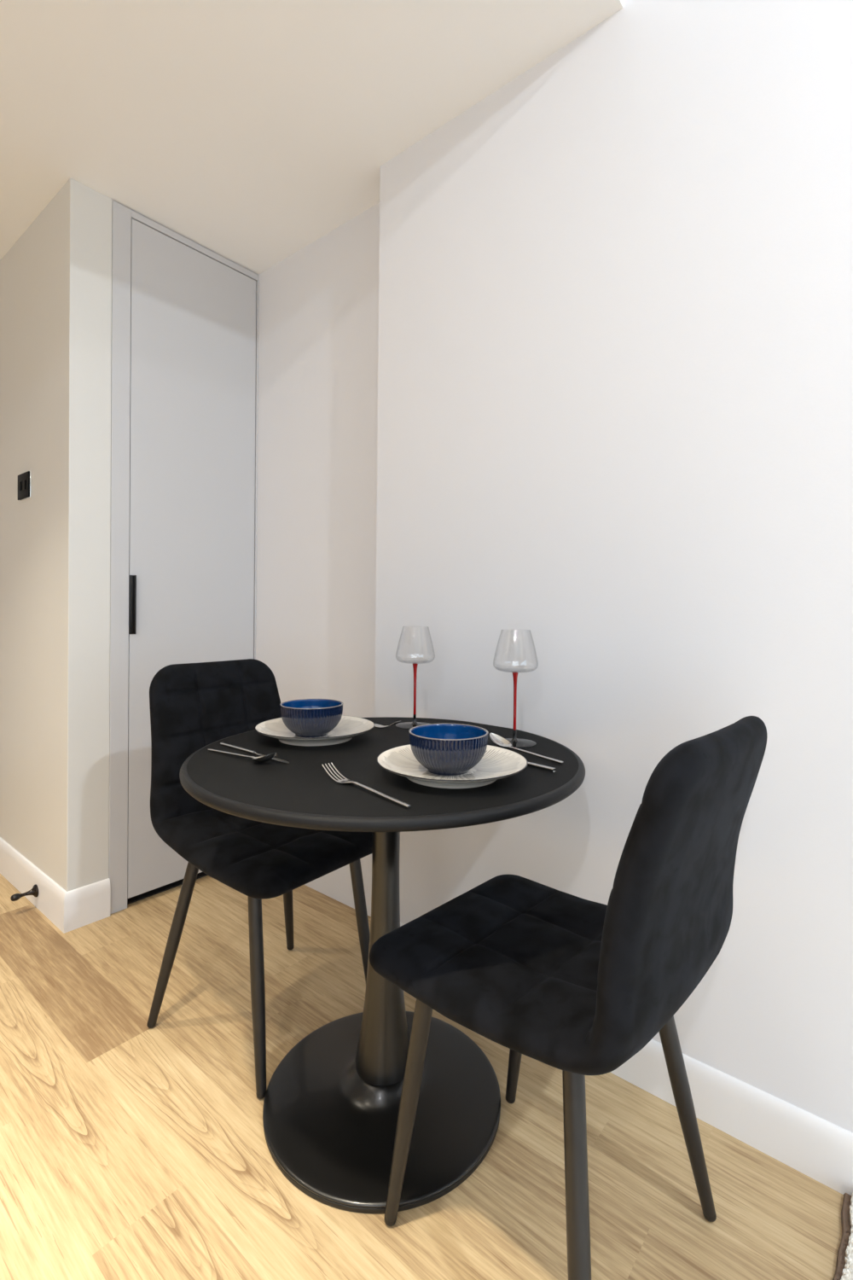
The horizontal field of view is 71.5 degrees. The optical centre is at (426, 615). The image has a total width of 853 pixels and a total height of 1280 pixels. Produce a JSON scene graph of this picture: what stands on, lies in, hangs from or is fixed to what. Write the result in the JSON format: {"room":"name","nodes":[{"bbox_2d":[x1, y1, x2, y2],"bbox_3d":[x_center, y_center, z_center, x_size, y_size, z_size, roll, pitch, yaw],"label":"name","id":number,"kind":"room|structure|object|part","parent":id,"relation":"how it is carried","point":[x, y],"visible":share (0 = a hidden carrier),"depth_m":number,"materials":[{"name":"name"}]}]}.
{"room":"dining room","nodes":[
{"label":"dining room","id":0,"kind":"room"},
{"bbox_2d":[0,177,112,891],"bbox_3d":[-1.947,-0.201,2.618,2.255,2.351,0.125,1,1,40],"label":"wall pillar","id":1,"kind":"structure","parent":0,"point":[55,280],"depth_m":1.94,"materials":[{"name":"paint"}]},
{"bbox_2d":[17,470,31,500],"bbox_3d":[-1.426,-0.458,2.096,0.119,0.094,0.012,1,1,40],"label":"light switch","id":2,"kind":"object","parent":1,"relation":"attached to","point":[25,479],"visible":1,"depth_m":2.08,"materials":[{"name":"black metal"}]},
{"bbox_2d":[0,837,110,933],"bbox_3d":[-1.958,0.914,2.620,2.268,0.122,0.138,1,1,40],"label":"baseboard","id":3,"kind":"structure","parent":1,"relation":"attached to","point":[77,908],"depth_m":1.93,"materials":[{"name":"white paint"}]},
{"bbox_2d":[10,884,38,901],"bbox_3d":[-1.341,0.930,1.970,0.042,0.042,0.074,1,1,40],"label":"door stop","id":4,"kind":"object","parent":3,"relation":"attached to","point":[34,891],"visible":1,"depth_m":1.98,"materials":[{"name":"brown metal"}]},
{"bbox_3d":[-1.332,0.930,1.980,0.042,0.042,0.047,1,1,40],"label":"stem","id":5,"kind":"part","parent":4,"relation":"part of","materials":[{"name":"brown metal"}]},
{"bbox_2d":[0,0,623,274],"bbox_3d":[-2.188,-1.588,1.098,3.782,0.449,4.300,1,1,40],"label":"ceiling","id":6,"kind":"structure","parent":0,"point":[251,131],"depth_m":1.54,"materials":[{"name":"paint"}]},
{"bbox_2d":[256,202,379,916],"bbox_3d":[-0.587,-0.184,2.431,1.488,2.351,0.207,1,1,40],"label":"wall","id":7,"kind":"structure","parent":0,"point":[318,305],"depth_m":2.12,"materials":[{"name":"paint"}]},
{"bbox_2d":[108,200,258,914],"bbox_3d":[-0.895,-0.183,2.189,0.093,2.347,0.557,1,1,40],"label":"door frame","id":8,"kind":"structure","parent":7,"relation":"attached to","point":[122,216],"depth_m":1.97,"materials":[{"name":"paint"}]},
{"bbox_2d":[127,218,256,898],"bbox_3d":[-0.854,-0.184,2.188,0.058,2.291,0.488,1,1,40],"label":"door","id":9,"kind":"structure","parent":7,"relation":"in","point":[192,405],"depth_m":2.13,"materials":[{"name":"paint"}]},
{"bbox_3d":[-0.990,-0.035,1.995,0.018,0.199,0.016,1,1,40],"label":"handle","id":10,"kind":"part","parent":9,"relation":"part of","materials":[{"name":"black metal"}]},
{"bbox_2d":[0,873,843,1279],"bbox_3d":[-0.811,1.015,-0.029,10.950,0.001,4.605,1,1,40],"label":"floor","id":11,"kind":"structure","parent":0,"point":[130,1149],"depth_m":1.11,"materials":[{"name":"brown wood"}]},
{"bbox_2d":[127,872,207,904],"bbox_3d":[-0.900,0.988,2.229,0.070,0.004,0.486,1,1,40],"label":"threshold","id":12,"kind":"object","parent":11,"relation":"on","point":[147,894],"depth_m":2.12,"materials":[{"name":"black"}]},
{"bbox_2d":[146,658,372,1099],"bbox_3d":[-0.402,0.568,1.497,0.527,0.871,0.443,1,1,38],"label":"dining chair","id":13,"kind":"object","parent":11,"relation":"on","point":[193,706],"visible":0.7,"depth_m":1.45,"materials":[{"name":"black fabric"}]},
{"bbox_3d":[-0.610,0.773,1.446,0.132,0.442,0.029,1,1,-10],"label":"leg","id":14,"kind":"part","parent":13,"relation":"part of","materials":[{"name":"black metal"}]},
{"bbox_3d":[-0.561,0.333,1.621,0.118,0.408,0.424,1,1,38],"label":"backrest","id":15,"kind":"part","parent":13,"relation":"part of","materials":[{"name":"black fabric"}]},
{"bbox_3d":[-0.361,0.783,1.263,0.029,0.430,0.090,0,1,-32],"label":"leg","id":16,"kind":"part","parent":13,"relation":"part of","materials":[{"name":"black metal"}]},
{"bbox_3d":[-0.367,0.539,1.469,0.438,0.082,0.426,1,1,38],"label":"seat","id":17,"kind":"part","parent":13,"relation":"part of","materials":[{"name":"black fabric"}]},
{"bbox_3d":[-0.403,0.773,1.710,0.029,0.442,0.135,1,1,-2],"label":"leg","id":18,"kind":"part","parent":13,"relation":"part of","materials":[{"name":"black metal"}]},
{"bbox_3d":[-0.165,0.782,1.512,0.090,0.430,0.029,1,1,19],"label":"leg","id":19,"kind":"part","parent":13,"relation":"part of","materials":[{"name":"black metal"}]},
{"bbox_2d":[179,716,585,1213],"bbox_3d":[-0.086,0.647,1.239,0.800,0.725,0.800,1,1,40],"label":"dining table","id":20,"kind":"object","parent":11,"relation":"on","point":[331,1107],"visible":0.77,"depth_m":1.13,"materials":[{"name":"black wood"}]},
{"bbox_2d":[207,748,277,762],"bbox_3d":[-0.366,0.268,1.168,0.202,0.025,0.039,1,1,34],"label":"spoon","id":21,"kind":"object","parent":20,"relation":"on","point":[263,759],"visible":1,"depth_m":1.15,"materials":[{"name":"silver metal"}]},
{"bbox_3d":[-0.400,0.277,1.190,0.122,0.007,0.009,1,1,34],"label":"handle","id":22,"kind":"part","parent":21,"relation":"part of","materials":[{"name":"silver metal"}]},
{"bbox_2d":[246,751,277,762],"bbox_3d":[-0.317,0.269,1.134,0.082,0.025,0.039,1,1,34],"label":"bowl","id":23,"kind":"object","parent":21,"relation":"on","point":[263,759],"depth_m":1.12,"materials":[{"name":"silver metal"}]},
{"bbox_2d":[220,742,289,764],"bbox_3d":[-0.349,0.278,1.200,0.235,0.006,0.013,1,1,40],"label":"knife","id":24,"kind":"object","parent":20,"relation":"on","point":[225,744],"visible":0.89,"depth_m":1.21,"materials":[{"name":"silver metal"}]},
{"bbox_3d":[-0.394,0.278,1.236,0.119,0.006,0.011,1,1,40],"label":"handle","id":25,"kind":"part","parent":24,"relation":"part of","materials":[{"name":"silver metal"}]},
{"bbox_3d":[-0.304,0.280,1.162,0.117,0.004,0.013,1,1,40],"label":"blade","id":26,"kind":"part","parent":24,"relation":"part of","materials":[{"name":"silver metal"}]},
{"bbox_2d":[254,715,374,745],"bbox_3d":[-0.254,0.266,1.356,0.270,0.029,0.270,0,1,-15],"label":"dinner plate","id":27,"kind":"object","parent":20,"relation":"on","point":[348,727],"visible":0.51,"depth_m":1.35,"materials":[{"name":"beige ceramic"}]},
{"bbox_2d":[279,698,343,737],"bbox_3d":[-0.260,0.235,1.344,0.141,0.070,0.141,0,1,-44],"label":"bowl","id":28,"kind":"object","parent":27,"relation":"on","point":[305,718],"visible":1,"depth_m":1.30,"materials":[{"name":"blue ceramic"}]},
{"bbox_2d":[321,762,411,808],"bbox_3d":[-0.102,0.276,0.968,0.023,0.020,0.229,0,1,-42],"label":"fork","id":29,"kind":"object","parent":20,"relation":"on","point":[345,780],"visible":1,"depth_m":0.97,"materials":[{"name":"silver metal"}]},
{"bbox_3d":[-0.069,0.283,0.931,0.009,0.007,0.131,0,1,-42],"label":"handle","id":30,"kind":"part","parent":29,"relation":"part of","materials":[{"name":"silver metal"}]},
{"bbox_3d":[-0.086,0.627,1.239,0.119,0.628,0.119,1,1,40],"label":"pedestal stem","id":31,"kind":"part","parent":20,"relation":"part of","materials":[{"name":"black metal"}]},
{"bbox_2d":[374,720,401,727],"bbox_3d":[-0.166,0.269,1.516,0.229,0.020,0.023,1,1,32],"label":"fork","id":32,"kind":"object","parent":20,"relation":"on","point":[377,725],"visible":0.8,"depth_m":1.48,"materials":[{"name":"silver metal"}]},
{"bbox_2d":[395,628,435,729],"bbox_3d":[-0.029,0.155,1.507,0.100,0.253,0.100,0,1,-22],"label":"wine glass","id":33,"kind":"object","parent":20,"relation":"on","point":[408,725],"visible":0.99,"depth_m":1.50,"materials":[{"name":"red"}]},
{"bbox_3d":[-0.029,0.188,1.507,0.015,0.129,0.015,1,1,40],"label":"stem","id":34,"kind":"part","parent":33,"relation":"part of","materials":[{"name":"red glass"}]},
{"bbox_2d":[395,628,435,663],"bbox_3d":[-0.028,0.076,1.506,0.100,0.094,0.100,1,1,40],"label":"glass bowl","id":35,"kind":"object","parent":33,"relation":"on","point":[428,629],"depth_m":1.50,"materials":[{"name":"clear glass"}]},
{"bbox_2d":[377,744,528,788],"bbox_3d":[0.045,0.273,1.066,0.270,0.029,0.270,1,1,41],"label":"dinner plate","id":36,"kind":"object","parent":20,"relation":"on","point":[497,763],"visible":0.58,"depth_m":1.05,"materials":[{"name":"beige ceramic"}]},
{"bbox_2d":[409,723,488,775],"bbox_3d":[0.039,0.241,1.056,0.141,0.070,0.141,1,1,-4],"label":"bowl","id":37,"kind":"object","parent":36,"relation":"on","point":[445,749],"visible":1,"depth_m":1.01,"materials":[{"name":"blue ceramic"}]},
{"bbox_2d":[493,631,538,747],"bbox_3d":[0.199,0.160,1.324,0.100,0.253,0.100,0,1,-22],"label":"wine glass","id":38,"kind":"object","parent":20,"relation":"on","point":[516,742],"visible":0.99,"depth_m":1.32,"materials":[{"name":"red"}]},
{"bbox_3d":[0.198,0.192,1.325,0.015,0.129,0.015,1,1,40],"label":"stem","id":39,"kind":"part","parent":38,"relation":"part of","materials":[{"name":"red glass"}]},
{"bbox_2d":[493,631,538,673],"bbox_3d":[0.199,0.080,1.323,0.100,0.094,0.100,1,1,40],"label":"glass bowl","id":40,"kind":"object","parent":38,"relation":"on","point":[501,631],"depth_m":1.31,"materials":[{"name":"clear glass"}]},
{"bbox_2d":[489,733,564,763],"bbox_3d":[0.203,0.274,1.226,0.039,0.025,0.202,0,1,-38],"label":"spoon","id":41,"kind":"object","parent":20,"relation":"on","point":[497,740],"visible":1,"depth_m":1.27,"materials":[{"name":"silver metal"}]},
{"bbox_2d":[489,733,517,749],"bbox_3d":[0.166,0.273,1.273,0.039,0.025,0.082,0,1,-37],"label":"bowl","id":42,"kind":"object","parent":41,"relation":"on","point":[499,741],"depth_m":1.29,"materials":[{"name":"silver metal"}]},
{"bbox_3d":[0.227,0.284,1.194,0.009,0.007,0.122,0,1,-37],"label":"handle","id":43,"kind":"part","parent":41,"relation":"part of","materials":[{"name":"silver metal"}]},
{"bbox_2d":[527,762,556,772],"bbox_3d":[0.154,0.284,1.176,0.013,0.006,0.235,0,1,-44],"label":"knife","id":44,"kind":"object","parent":20,"relation":"on","point":[533,765],"visible":0.32,"depth_m":1.11,"materials":[{"name":"silver metal"}]},
{"bbox_2d":[369,715,767,1279],"bbox_3d":[0.216,0.580,0.956,0.527,0.871,0.443,1,1,44],"label":"dining chair","id":45,"kind":"object","parent":11,"relation":"on","point":[578,986],"visible":1,"depth_m":0.79,"materials":[{"name":"black fabric"}]},
{"bbox_3d":[-0.026,0.790,0.969,0.090,0.430,0.029,1,1,24],"label":"leg","id":46,"kind":"part","parent":45,"relation":"part of","materials":[{"name":"black metal"}]},
{"bbox_3d":[0.185,0.550,0.987,0.438,0.082,0.426,1,1,44],"label":"seat","id":47,"kind":"part","parent":45,"relation":"part of","materials":[{"name":"black fabric"}]},
{"bbox_3d":[0.193,0.790,1.198,0.029,0.430,0.090,0,1,-27],"label":"leg","id":48,"kind":"part","parent":45,"relation":"part of","materials":[{"name":"black metal"}]},
{"bbox_3d":[0.192,0.789,0.748,0.029,0.442,0.135,1,1,3],"label":"leg","id":49,"kind":"part","parent":45,"relation":"part of","materials":[{"name":"black metal"}]},
{"bbox_3d":[0.367,0.352,0.813,0.118,0.408,0.424,1,1,44],"label":"backrest","id":50,"kind":"part","parent":45,"relation":"part of","materials":[{"name":"black fabric"}]},
{"bbox_3d":[0.423,0.789,0.991,0.132,0.442,0.029,1,1,-5],"label":"leg","id":51,"kind":"part","parent":45,"relation":"part of","materials":[{"name":"black metal"}]},
{"bbox_2d":[832,1192,852,1279],"bbox_3d":[0.690,1.015,0.022,1.236,0.031,1.612,1,1,40],"label":"rug","id":52,"kind":"object","parent":11,"relation":"on","point":[844,1271],"visible":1,"depth_m":0.94,"materials":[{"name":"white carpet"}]},
{"bbox_2d":[374,0,852,1132],"bbox_3d":[1.977,-0.307,0.232,5.262,2.700,0.319,1,1,40],"label":"wall","id":53,"kind":"structure","parent":0,"point":[615,351],"depth_m":1.27,"materials":[{"name":"paint"}]},
{"bbox_2d":[370,918,852,1195],"bbox_3d":[1.858,0.988,0.118,5.260,0.109,0.011,1,1,40],"label":"baseboard","id":54,"kind":"structure","parent":53,"relation":"attached to","point":[821,1149],"depth_m":1.13,"materials":[{"name":"white paint"}]}
]}

